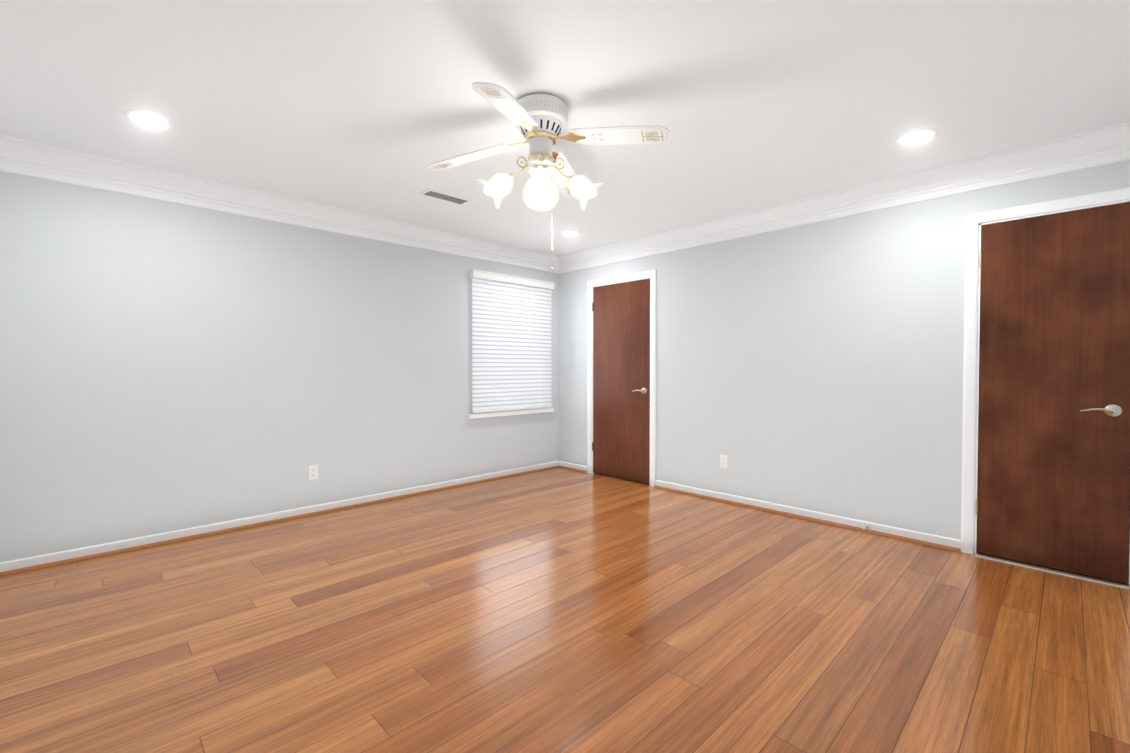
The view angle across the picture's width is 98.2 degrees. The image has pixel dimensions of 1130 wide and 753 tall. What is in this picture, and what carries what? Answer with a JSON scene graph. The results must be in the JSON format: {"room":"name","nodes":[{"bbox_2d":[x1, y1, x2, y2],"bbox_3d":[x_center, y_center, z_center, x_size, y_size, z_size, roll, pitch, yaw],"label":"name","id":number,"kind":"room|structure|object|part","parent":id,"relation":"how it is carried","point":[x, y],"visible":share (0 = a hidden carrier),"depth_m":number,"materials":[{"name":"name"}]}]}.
{"room":"empty bedroom","nodes":[
{"label":"empty bedroom","id":0,"kind":"room"},
{"bbox_2d":[0,171,558,561],"bbox_3d":[-1.708,-0.131,4.255,4.710,2.440,0.140,-1,1,-44],"label":"wall","id":1,"kind":"structure","parent":0,"point":[167,366],"depth_m":3.42,"materials":[{"name":"paint"}]},
{"bbox_2d":[0,461,559,575],"bbox_3d":[-1.638,1.054,4.226,4.400,0.071,0.031,-1,1,-44],"label":"baseboard","id":2,"kind":"structure","parent":1,"relation":"attached to","point":[144,540],"depth_m":3.50,"materials":[{"name":"white wood"}]},
{"bbox_2d":[0,135,559,272],"bbox_3d":[-1.636,-1.261,4.147,4.230,0.177,0.086,-1,1,-44],"label":"crown molding","id":3,"kind":"structure","parent":1,"relation":"attached to","point":[17,156],"depth_m":3.45,"materials":[{"name":"white wood"}]},
{"bbox_2d":[309,465,317,479],"bbox_3d":[-1.997,0.761,3.887,0.070,0.114,0.008,-1,1,-44],"label":"electrical outlet","id":4,"kind":"object","parent":1,"relation":"attached to","point":[313,471],"visible":1,"depth_m":3.88,"materials":[{"name":"white plastic"}]},
{"bbox_2d":[468,269,554,418],"bbox_3d":[-0.585,-0.327,5.284,1.130,1.474,0.226,-1,1,-44],"label":"window","id":5,"kind":"structure","parent":1,"relation":"in","point":[504,413],"depth_m":5.19,"materials":[{"name":"white plastic"}]},
{"bbox_2d":[485,315,485,370],"bbox_3d":[-0.804,-0.318,4.947,0.002,1.330,0.002,-1,1,-44],"label":"cord","id":6,"kind":"object","parent":5,"relation":"hanging from","point":[485,315],"depth_m":4.95,"materials":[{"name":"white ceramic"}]},
{"bbox_3d":[-0.541,-0.331,5.239,1.064,1.332,0.023,-1,1,-44],"label":"window blind slats","id":7,"kind":"part","parent":5,"relation":"part of","materials":[{"name":"white plastic"}]},
{"bbox_3d":[-0.536,-0.352,5.233,1.100,1.422,0.086,-1,1,-44],"label":"window blinds rails","id":8,"kind":"part","parent":5,"relation":"part of","materials":[{"name":"white plastic"}]},
{"bbox_2d":[543,288,543,405],"bbox_3d":[-0.242,-0.328,5.493,0.002,1.330,0.002,-1,1,-44],"label":"cord","id":9,"kind":"object","parent":5,"relation":"hanging from","point":[543,339],"depth_m":5.49,"materials":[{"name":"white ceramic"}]},
{"bbox_2d":[549,289,549,359],"bbox_3d":[-0.177,-0.584,5.536,0.008,0.800,0.012,-1,1,-44],"label":"cord","id":10,"kind":"object","parent":5,"relation":"hanging from","point":[549,289],"depth_m":5.53,"materials":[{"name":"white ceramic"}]},
{"bbox_2d":[0,467,1129,752],"bbox_3d":[-0.443,1.172,2.977,7.710,0.120,6.770,-1,1,-44],"label":"floor","id":11,"kind":"structure","parent":0,"point":[558,609],"depth_m":2.11,"materials":[{"name":"brown wood"}]},
{"bbox_2d":[975,553,1129,588],"bbox_3d":[2.770,1.109,2.816,0.045,0.011,0.626,-1,1,-44],"label":"threshold","id":12,"kind":"object","parent":11,"relation":"on","point":[1056,571],"visible":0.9,"depth_m":2.78,"materials":[{"name":"silver metal"}]},
{"bbox_2d":[0,0,1129,255],"bbox_3d":[-0.094,-1.381,2.572,4.710,0.120,4.770,-1,1,-44],"label":"ceiling","id":13,"kind":"structure","parent":0,"point":[376,108],"depth_m":2.26,"materials":[{"name":"white paint"}]},
{"bbox_2d":[124,110,173,129],"bbox_3d":[-2.139,-1.315,2.518,0.196,0.008,0.196,-1,1,-44],"label":"recessed light","id":14,"kind":"object","parent":13,"relation":"in","point":[148,119],"visible":1,"depth_m":2.51,"materials":[{"name":"white plastic"}]},
{"bbox_2d":[419,188,471,205],"bbox_3d":[-0.889,-1.336,3.656,0.360,0.013,0.150,-1,1,-44],"label":"ceiling vent","id":15,"kind":"object","parent":13,"relation":"in","point":[443,196],"visible":1,"depth_m":3.64,"materials":[{"name":"white metal"}]},
{"bbox_2d":[427,82,670,274],"bbox_3d":[-0.118,-0.908,2.397,0.929,0.820,0.929,-1,1,-28],"label":"fan","id":16,"kind":"object","parent":13,"relation":"hanging from","point":[539,120],"visible":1,"depth_m":2.33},
{"bbox_3d":[-0.118,-1.166,2.393,0.261,0.304,0.261,-1,1,-44],"label":"motor","id":17,"kind":"part","parent":16,"relation":"part of","materials":[{"name":"white metal"}]},
{"bbox_3d":[-0.065,-0.796,2.400,0.016,0.598,0.015,-1,1,-44],"label":"pull chain","id":18,"kind":"part","parent":16,"relation":"part of","materials":[{"name":"silver metal"}]},
{"bbox_2d":[561,230,580,236],"bbox_3d":[0.055,-1.353,4.636,0.196,0.008,0.196,-1,1,-44],"label":"recessed light","id":19,"kind":"object","parent":13,"relation":"in","point":[570,233],"visible":0.98,"depth_m":4.63,"materials":[{"name":"white ceramic"}]},
{"bbox_2d":[895,129,938,145],"bbox_3d":[1.944,-1.319,2.708,0.196,0.008,0.196,-1,1,-44],"label":"recessed light","id":20,"kind":"object","parent":13,"relation":"in","point":[916,137],"visible":1,"depth_m":2.70,"materials":[{"name":"white ceramic"}]},
{"bbox_2d":[559,160,1129,539],"bbox_3d":[1.544,-0.130,4.188,0.140,2.440,4.770,-1,1,-44],"label":"wall","id":21,"kind":"structure","parent":0,"point":[817,366],"depth_m":3.69,"materials":[{"name":"paint"}]},
{"bbox_2d":[559,461,586,472],"bbox_3d":[0.088,1.030,5.585,0.030,0.071,0.446,-1,1,-44],"label":"baseboard","id":22,"kind":"structure","parent":21,"relation":"attached to","point":[566,465],"depth_m":5.58,"materials":[{"name":"white wood"}]},
{"bbox_2d":[593,279,649,483],"bbox_3d":[0.586,0.047,5.106,0.035,2.030,0.754,-1,1,-44],"label":"door","id":23,"kind":"structure","parent":21,"relation":"in","point":[621,373],"depth_m":5.07,"materials":[{"name":"brown wood"}]},
{"bbox_2d":[632,388,646,393],"bbox_3d":[0.740,0.143,4.886,0.054,0.067,0.156,-1,1,-44],"label":"door handle","id":24,"kind":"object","parent":23,"relation":"attached to","point":[643,390],"depth_m":4.86,"materials":[{"name":"silver metal"}]},
{"bbox_2d":[587,269,656,486],"bbox_3d":[0.615,0.013,5.134,0.158,2.120,0.910,-1,1,-44],"label":"door frame","id":25,"kind":"structure","parent":21,"relation":"attached to","point":[652,274],"depth_m":4.93,"materials":[{"name":"white wood"}]},
{"bbox_2d":[720,454,727,467],"bbox_3d":[1.383,0.739,4.263,0.008,0.114,0.070,-1,1,-44],"label":"electrical outlet","id":26,"kind":"object","parent":21,"relation":"attached to","point":[723,461],"visible":1,"depth_m":4.26,"materials":[{"name":"white plastic"}]},
{"bbox_2d":[654,480,960,551],"bbox_3d":[1.692,1.060,3.936,0.030,0.071,2.335,-1,1,-44],"label":"baseboard","id":27,"kind":"structure","parent":21,"relation":"attached to","point":[932,540],"depth_m":3.68,"materials":[{"name":"white wood"}]},
{"bbox_2d":[556,121,1129,273],"bbox_3d":[1.463,-1.260,4.089,0.086,0.177,4.490,-1,1,-44],"label":"crown molding","id":28,"kind":"structure","parent":21,"relation":"attached to","point":[1091,148],"depth_m":3.30,"materials":[{"name":"white wood"}]},
{"bbox_2d":[961,187,1129,585],"bbox_3d":[2.830,0.054,2.856,0.158,2.120,0.776,-1,1,-44],"label":"door frame","id":29,"kind":"structure","parent":21,"relation":"attached to","point":[972,221],"depth_m":3.04,"materials":[{"name":"white wood"}]},
{"bbox_2d":[976,202,1129,583],"bbox_3d":[2.794,0.088,2.826,0.048,2.030,0.628,-1,1,-44],"label":"door","id":30,"kind":"structure","parent":21,"relation":"in","point":[1053,476],"depth_m":2.79,"materials":[{"name":"brown wood"}]},
{"bbox_3d":[2.576,0.046,3.044,0.040,1.628,0.011,-1,1,-44],"label":"door hinges","id":31,"kind":"part","parent":30,"relation":"part of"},
{"bbox_2d":[1080,404,1121,416],"bbox_3d":[2.909,0.183,2.656,0.054,0.067,0.156,-1,1,-44],"label":"door handle","id":32,"kind":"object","parent":30,"relation":"attached to","point":[1113,410],"depth_m":2.63,"materials":[{"name":"silver metal"}]}
]}

